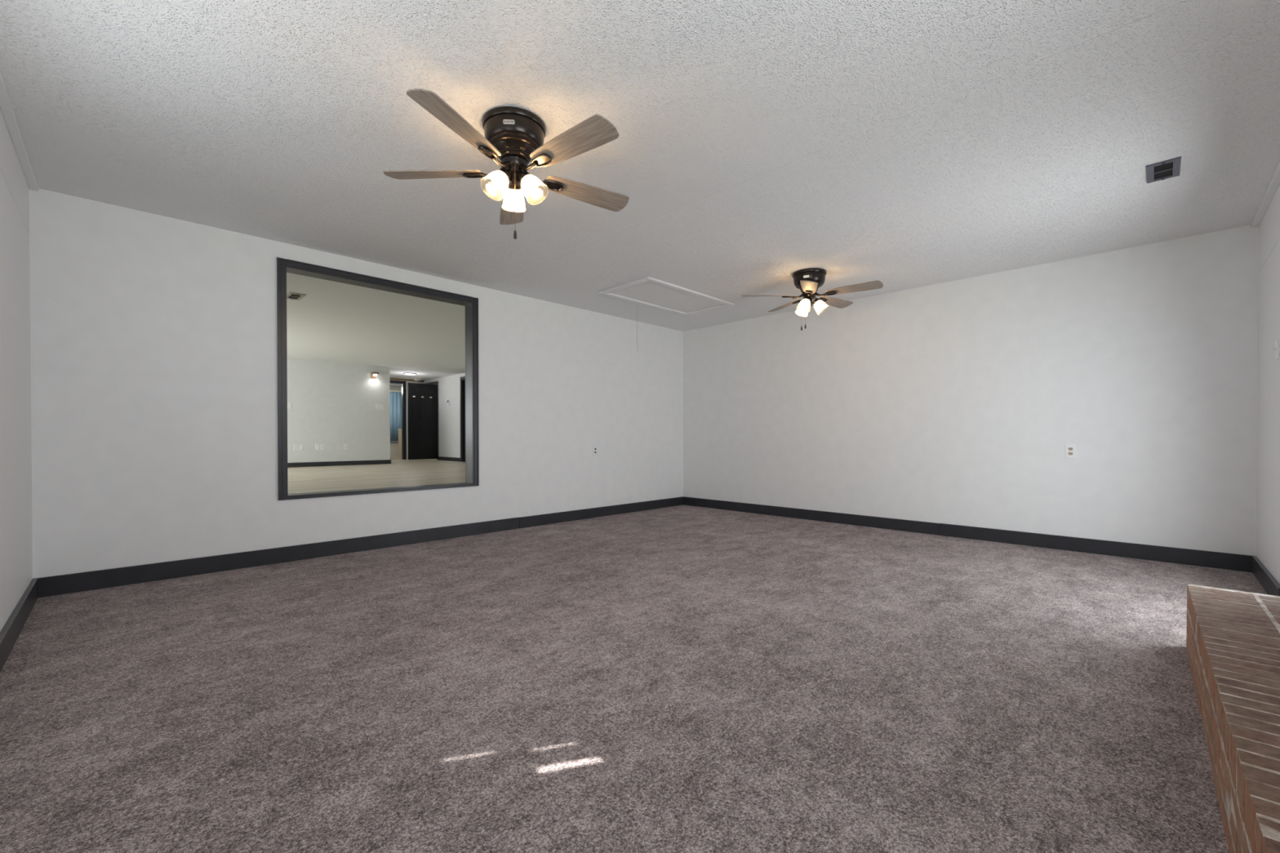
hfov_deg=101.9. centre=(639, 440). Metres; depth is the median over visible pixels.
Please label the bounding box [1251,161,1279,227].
trim
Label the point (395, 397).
shower curtain
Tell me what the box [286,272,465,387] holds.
ceiling
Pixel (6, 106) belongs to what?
trim
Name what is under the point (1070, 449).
wall outlet
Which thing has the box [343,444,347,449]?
wall outlet
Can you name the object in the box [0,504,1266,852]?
floor
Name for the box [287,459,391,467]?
baseboard
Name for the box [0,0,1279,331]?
ceiling
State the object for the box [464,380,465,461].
door
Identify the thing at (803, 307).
shade
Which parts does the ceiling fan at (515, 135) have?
blade, blade, name plate, blade, pull knob, blade, blade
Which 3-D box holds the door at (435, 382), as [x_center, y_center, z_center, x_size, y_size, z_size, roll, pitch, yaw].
[-5.888,-0.540,13.841,0.874,2.092,0.872,0,1,45]
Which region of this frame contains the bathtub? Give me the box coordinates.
[390,443,398,457]
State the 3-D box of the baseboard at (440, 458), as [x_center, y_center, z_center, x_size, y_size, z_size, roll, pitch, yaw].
[-4.896,0.463,13.328,1.250,0.092,0.014,0,1,45]
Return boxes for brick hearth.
[1186,583,1279,852]
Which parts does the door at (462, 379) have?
casing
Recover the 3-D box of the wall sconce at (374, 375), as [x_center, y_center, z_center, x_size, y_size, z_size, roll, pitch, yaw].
[-5.891,-1.459,11.539,0.126,0.125,0.120,0,1,45]
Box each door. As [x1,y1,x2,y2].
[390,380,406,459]
[407,381,438,460]
[460,376,465,462]
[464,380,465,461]
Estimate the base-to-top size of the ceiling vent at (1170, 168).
0.013 m
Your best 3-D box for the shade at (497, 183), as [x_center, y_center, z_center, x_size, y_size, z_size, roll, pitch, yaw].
[-0.662,-1.198,2.413,0.118,0.150,0.154,0,1,45]
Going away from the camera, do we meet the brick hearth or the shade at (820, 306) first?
the brick hearth
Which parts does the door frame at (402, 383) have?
casing, casing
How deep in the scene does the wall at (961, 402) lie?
4.61 m
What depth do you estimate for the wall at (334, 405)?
11.06 m
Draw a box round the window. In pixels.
[276,257,479,500]
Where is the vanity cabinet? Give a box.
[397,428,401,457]
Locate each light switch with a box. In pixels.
[287,403,291,408]
[376,404,383,409]
[1272,339,1278,359]
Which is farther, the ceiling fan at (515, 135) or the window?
the window
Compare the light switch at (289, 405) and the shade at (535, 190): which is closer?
the shade at (535, 190)
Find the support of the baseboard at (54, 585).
attached to the wall at (153, 337)
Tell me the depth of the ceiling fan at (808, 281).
4.63 m
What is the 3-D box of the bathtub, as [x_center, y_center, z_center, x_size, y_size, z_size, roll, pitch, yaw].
[-7.687,0.290,15.624,0.752,0.410,2.230,0,1,45]
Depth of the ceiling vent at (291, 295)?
5.78 m
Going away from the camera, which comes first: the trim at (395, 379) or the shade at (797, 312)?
the shade at (797, 312)
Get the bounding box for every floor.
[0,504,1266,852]
[287,457,465,493]
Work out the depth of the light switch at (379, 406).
11.67 m
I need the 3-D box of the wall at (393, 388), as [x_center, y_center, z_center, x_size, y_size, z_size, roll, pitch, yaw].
[-7.938,-0.600,16.240,0.100,2.180,3.400,0,1,45]
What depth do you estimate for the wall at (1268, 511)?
3.25 m
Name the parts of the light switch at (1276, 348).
plate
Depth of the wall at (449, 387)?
13.32 m
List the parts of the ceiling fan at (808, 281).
blade, blade, blade, blade, blade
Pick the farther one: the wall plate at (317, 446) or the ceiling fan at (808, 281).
the wall plate at (317, 446)
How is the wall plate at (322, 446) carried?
attached to the wall at (334, 405)
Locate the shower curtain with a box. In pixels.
[390,391,401,440]
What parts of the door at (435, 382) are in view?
raised panel, raised panel, raised panel, raised panel, raised panel, raised panel, casing, casing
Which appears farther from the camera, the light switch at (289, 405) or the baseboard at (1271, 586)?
the light switch at (289, 405)
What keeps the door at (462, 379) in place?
in the wall at (449, 387)
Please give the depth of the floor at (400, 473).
8.21 m
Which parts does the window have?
casing, casing, casing, casing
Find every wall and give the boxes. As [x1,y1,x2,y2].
[0,108,32,632]
[29,188,683,578]
[287,359,390,462]
[390,379,423,459]
[390,386,401,443]
[423,373,465,457]
[683,225,1258,555]
[1256,183,1279,584]
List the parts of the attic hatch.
pull cord, hatch panel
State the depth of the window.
4.45 m
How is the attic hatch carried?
attached to the ceiling at (900, 144)
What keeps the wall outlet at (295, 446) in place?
attached to the wall at (334, 405)
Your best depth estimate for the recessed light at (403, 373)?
12.73 m
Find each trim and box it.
[0,69,38,191]
[390,377,423,382]
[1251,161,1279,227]
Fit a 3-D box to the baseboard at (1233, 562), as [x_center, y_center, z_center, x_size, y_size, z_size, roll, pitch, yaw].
[2.464,0.855,5.472,5.214,0.121,0.018,0,1,45]
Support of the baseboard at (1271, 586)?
attached to the wall at (1268, 511)
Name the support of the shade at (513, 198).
attached to the ceiling fan at (515, 135)
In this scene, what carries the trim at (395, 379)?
attached to the wall at (406, 382)
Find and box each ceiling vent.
[286,292,306,300]
[1146,156,1181,183]
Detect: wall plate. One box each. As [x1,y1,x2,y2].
[298,444,302,450]
[315,444,319,449]
[320,444,324,449]
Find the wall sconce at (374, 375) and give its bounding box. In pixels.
[371,372,378,378]
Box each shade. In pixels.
[480,168,511,200]
[502,183,525,212]
[518,171,548,204]
[795,309,808,316]
[796,297,810,313]
[812,297,828,315]
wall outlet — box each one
[293,444,297,450]
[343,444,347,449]
[592,445,597,455]
[1065,444,1075,457]
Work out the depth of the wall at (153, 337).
3.72 m
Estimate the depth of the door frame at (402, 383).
14.04 m
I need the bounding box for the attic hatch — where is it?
[599,276,734,351]
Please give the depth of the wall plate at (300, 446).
10.59 m
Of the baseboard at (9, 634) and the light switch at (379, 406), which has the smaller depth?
the baseboard at (9, 634)
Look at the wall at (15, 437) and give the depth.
2.57 m
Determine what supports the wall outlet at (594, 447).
attached to the wall at (153, 337)
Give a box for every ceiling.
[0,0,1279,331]
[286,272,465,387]
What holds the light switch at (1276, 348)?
attached to the wall at (1268, 511)
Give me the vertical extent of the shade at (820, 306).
0.150 m
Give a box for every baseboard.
[0,577,37,672]
[35,496,684,597]
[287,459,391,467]
[438,456,460,461]
[683,496,1256,572]
[1252,555,1279,595]
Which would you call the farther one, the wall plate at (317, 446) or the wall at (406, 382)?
the wall at (406, 382)
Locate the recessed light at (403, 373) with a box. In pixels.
[403,373,416,374]
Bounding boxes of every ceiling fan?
[382,88,629,239]
[741,267,883,330]

